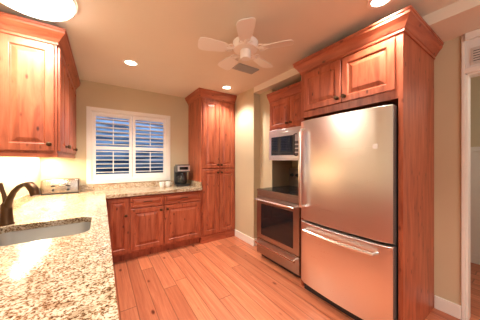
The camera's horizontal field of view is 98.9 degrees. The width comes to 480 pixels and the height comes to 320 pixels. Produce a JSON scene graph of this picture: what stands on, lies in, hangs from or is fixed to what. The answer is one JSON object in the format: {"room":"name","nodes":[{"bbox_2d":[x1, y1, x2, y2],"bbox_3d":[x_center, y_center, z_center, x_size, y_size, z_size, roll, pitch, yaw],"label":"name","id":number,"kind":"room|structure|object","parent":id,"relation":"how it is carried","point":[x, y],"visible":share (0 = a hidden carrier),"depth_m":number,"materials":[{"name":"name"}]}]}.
{"room":"kitchen","nodes":[
{"label":"kitchen","id":0,"kind":"room"},
{"bbox_2d":[0,36,479,319],"bbox_3d":[1.047,0.105,1.478,4.910,2.490,6.280,0,0,-34],"label":"wall","id":1,"kind":"structure","parent":0,"point":[256,168],"depth_m":2.79,"materials":[{"name":"paint"}]},
{"bbox_2d":[0,11,71,154],"bbox_3d":[-1.863,-0.573,1.914,0.367,1.034,0.710,0,0,-34],"label":"upper cabinet","id":2,"kind":"object","parent":1,"relation":"attached to","point":[40,83],"depth_m":1.63,"materials":[{"name":"brown wood"}]},
{"bbox_2d":[56,67,79,157],"bbox_3d":[-2.255,-0.573,2.496,0.367,1.034,0.693,0,0,-34],"label":"upper cabinet","id":3,"kind":"object","parent":1,"relation":"attached to","point":[75,85],"depth_m":2.57,"materials":[{"name":"brown wood"}]},
{"bbox_2d":[86,106,169,183],"bbox_3d":[-1.736,-0.210,3.308,1.180,1.120,0.134,0,0,-34],"label":"window shutters","id":4,"kind":"object","parent":1,"relation":"attached to","point":[92,113],"visible":1,"depth_m":3.24,"materials":[{"name":"white wood"}]},
{"bbox_2d":[235,229,256,245],"bbox_3d":[0.075,1.292,3.442,0.046,0.115,0.554,0,0,-34],"label":"baseboard","id":5,"kind":"structure","parent":1,"relation":"attached to","point":[247,239],"depth_m":3.36,"materials":[{"name":"white wood"}]},
{"bbox_2d":[267,82,301,130],"bbox_3d":[0.848,-0.688,2.820,0.496,0.525,0.787,0,0,-34],"label":"upper cabinet","id":6,"kind":"object","parent":1,"relation":"attached to","point":[284,103],"depth_m":2.75,"materials":[{"name":"brown wood"}]},
{"bbox_2d":[269,126,300,159],"bbox_3d":[0.828,-0.208,2.807,0.540,0.427,0.783,0,0,-34],"label":"microwave","id":7,"kind":"object","parent":6,"relation":"attached to","point":[283,144],"visible":0.35,"depth_m":2.75,"materials":[{"name":"grey metal"}]},
{"bbox_2d":[299,13,430,120],"bbox_3d":[1.213,-0.748,2.046,0.755,0.596,0.845,0,0,-34],"label":"upper cabinet","id":8,"kind":"object","parent":1,"relation":"attached to","point":[389,59],"depth_m":1.68,"materials":[{"name":"brown wood"}]},
{"bbox_2d":[434,295,458,312],"bbox_3d":[1.365,1.292,2.694,0.016,0.115,2.060,0,0,-34],"label":"baseboard","id":9,"kind":"structure","parent":1,"relation":"attached to","point":[447,307],"depth_m":1.80,"materials":[{"name":"white wood"}]},
{"bbox_2d":[461,29,479,319],"bbox_3d":[2.196,0.151,1.343,0.153,2.398,1.110,0,0,-34],"label":"door frame","id":10,"kind":"structure","parent":1,"relation":"attached to","point":[470,40],"depth_m":1.72,"materials":[{"name":"white wood"}]},
{"bbox_2d":[471,147,479,255],"bbox_3d":[3.317,0.532,2.298,0.030,1.405,4.900,0,0,-34],"label":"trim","id":11,"kind":"structure","parent":1,"relation":"attached to","point":[475,200],"depth_m":2.67,"materials":[{"name":"white"}]},
{"bbox_2d":[471,46,479,64],"bbox_3d":[1.982,-0.850,1.566,0.010,0.140,0.300,0,0,-34],"label":"air vent","id":12,"kind":"object","parent":1,"relation":"in","point":[475,55],"visible":1,"depth_m":1.66,"materials":[{"name":"grey"}]},
{"bbox_2d":[471,254,479,264],"bbox_3d":[3.323,1.292,2.302,0.016,0.115,4.900,0,0,-34],"label":"baseboard","id":13,"kind":"structure","parent":1,"relation":"attached to","point":[475,259],"depth_m":2.67,"materials":[{"name":"white wood"}]},
{"bbox_2d":[0,0,479,97],"bbox_3d":[1.047,-1.125,1.478,4.910,0.150,6.280,0,0,-34],"label":"ceiling","id":14,"kind":"structure","parent":0,"point":[157,40],"depth_m":1.82,"materials":[{"name":"paint"}]},
{"bbox_2d":[0,0,76,20],"bbox_3d":[-1.411,-1.081,1.376,0.504,0.117,0.504,0,0,-34],"label":"dome light","id":15,"kind":"object","parent":14,"relation":"attached to","point":[56,10],"visible":1,"depth_m":1.42,"materials":[{"name":"white glass"}]},
{"bbox_2d":[122,59,138,66],"bbox_3d":[-1.279,-1.136,2.406,0.175,0.006,0.175,0,0,-43],"label":"recessed light","id":16,"kind":"object","parent":14,"relation":"in","point":[128,62],"depth_m":2.40,"materials":[{"name":"white glass"}]},
{"bbox_2d":[221,85,231,89],"bbox_3d":[-0.208,-1.136,3.225,0.175,0.006,0.175,0,0,-40],"label":"recessed light","id":17,"kind":"object","parent":14,"relation":"in","point":[226,87],"depth_m":3.22,"materials":[{"name":"white glass"}]},
{"bbox_2d":[232,63,258,73],"bbox_3d":[0.072,-1.132,2.558,0.300,0.014,0.160,0,0,-34],"label":"ceiling vent","id":18,"kind":"object","parent":14,"relation":"in","point":[245,68],"visible":1,"depth_m":2.53,"materials":[{"name":"grey metal"}]},
{"bbox_2d":[198,17,293,69],"bbox_3d":[0.031,-0.991,1.739,0.762,0.295,0.733,0,0,-34],"label":"ceiling fan","id":19,"kind":"object","parent":14,"relation":"hanging from","point":[245,46],"visible":1,"depth_m":1.65,"materials":[{"name":"white"}]},
{"bbox_2d":[367,0,393,9],"bbox_3d":[1.005,-1.136,1.462,0.175,0.006,0.175,0,0,32],"label":"recessed light","id":20,"kind":"object","parent":14,"relation":"in","point":[374,4],"depth_m":1.49,"materials":[{"name":"white glass"}]},
{"bbox_2d":[113,236,479,319],"bbox_3d":[1.047,1.380,1.478,4.910,0.060,6.280,0,0,-34],"label":"floor","id":21,"kind":"structure","parent":0,"point":[233,278],"depth_m":2.16,"materials":[{"name":"brown wood"}]},
{"bbox_2d":[106,196,129,262],"bbox_3d":[-1.763,0.915,2.881,0.320,0.870,0.605,0,0,-34],"label":"base cabinet","id":22,"kind":"object","parent":21,"relation":"on","point":[118,209],"depth_m":2.66,"materials":[{"name":"brown wood"}]},
{"bbox_2d":[0,184,118,319],"bbox_3d":[-0.989,0.416,0.935,0.720,0.123,4.697,0,0,-34],"label":"countertop","id":23,"kind":"structure","parent":22,"relation":"on","point":[70,277],"depth_m":0.86,"materials":[{"name":"beige stone"}]},
{"bbox_2d":[0,182,39,225],"bbox_3d":[-1.477,0.290,1.367,0.259,0.295,0.291,0,0,-34],"label":"faucet","id":24,"kind":"object","parent":23,"relation":"on","point":[6,212],"visible":1,"depth_m":1.37,"materials":[{"name":"brown metal"}]},
{"bbox_2d":[0,222,90,246],"bbox_3d":[-1.245,0.570,1.286,0.553,0.180,0.493,0,0,-34],"label":"sink","id":25,"kind":"object","parent":23,"relation":"in","point":[23,236],"depth_m":1.46,"materials":[{"name":"silver metal"}]},
{"bbox_2d":[41,178,80,194],"bbox_3d":[-2.337,0.341,2.692,0.385,0.192,0.193,0,0,-34],"label":"toaster","id":26,"kind":"object","parent":23,"relation":"on","point":[60,186],"visible":1,"depth_m":2.63,"materials":[{"name":"silver plastic"}]},
{"bbox_2d":[130,193,165,258],"bbox_3d":[-1.448,0.915,3.093,0.440,0.870,0.605,0,0,-34],"label":"base cabinet","id":27,"kind":"object","parent":21,"relation":"on","point":[141,225],"depth_m":2.85,"materials":[{"name":"brown wood"}]},
{"bbox_2d":[104,179,201,197],"bbox_3d":[-1.299,0.416,3.169,1.265,0.123,0.647,0,0,-34],"label":"countertop","id":28,"kind":"structure","parent":27,"relation":"on","point":[128,189],"depth_m":3.16,"materials":[{"name":"beige stone"}]},
{"bbox_2d":[159,181,171,187],"bbox_3d":[-1.213,0.395,3.342,0.082,0.085,0.222,0,0,32],"label":"cups","id":29,"kind":"object","parent":28,"relation":"on","point":[161,184],"visible":1,"depth_m":3.35,"materials":[{"name":"white ceramic"}]},
{"bbox_2d":[174,164,189,186],"bbox_3d":[-0.991,0.257,3.491,0.210,0.360,0.223,0,0,-34],"label":"coffee maker","id":30,"kind":"object","parent":28,"relation":"on","point":[180,174],"visible":1,"depth_m":3.42,"materials":[{"name":"black plastic"}]},
{"bbox_2d":[166,190,200,249],"bbox_3d":[-1.026,0.915,3.378,0.578,0.870,0.605,0,0,-34],"label":"base cabinet","id":31,"kind":"object","parent":21,"relation":"on","point":[183,209],"depth_m":3.13,"materials":[{"name":"brown wood"}]},
{"bbox_2d":[185,88,236,243],"bbox_3d":[-0.530,0.107,3.685,0.710,2.486,0.651,0,0,-34],"label":"pantry cabinet","id":32,"kind":"object","parent":21,"relation":"on","point":[211,138],"visible":0.96,"depth_m":3.46,"materials":[{"name":"brown wood"}]},
{"bbox_2d":[255,168,300,278],"bbox_3d":[0.721,0.740,2.736,0.798,1.220,0.760,0,0,-34],"label":"range","id":33,"kind":"object","parent":21,"relation":"on","point":[278,241],"visible":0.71,"depth_m":2.52,"materials":[{"name":"silver metal"}]},
{"bbox_2d":[298,104,397,319],"bbox_3d":[1.137,0.474,1.993,0.886,1.752,0.826,0,0,-34],"label":"refrigerator","id":34,"kind":"object","parent":21,"relation":"on","point":[348,182],"visible":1,"depth_m":1.67,"materials":[{"name":"grey metal"}]},
{"label":"outside","id":35,"kind":"structure","parent":0,"visible":0},
{"bbox_2d":[96,116,162,174],"bbox_3d":[-2.999,-0.650,5.341,7.000,5.000,0.050,0,0,-34],"label":"sky","id":36,"kind":"structure","parent":35,"point":[110,165],"depth_m":5.32,"materials":[{"name":"blue"}]}
]}

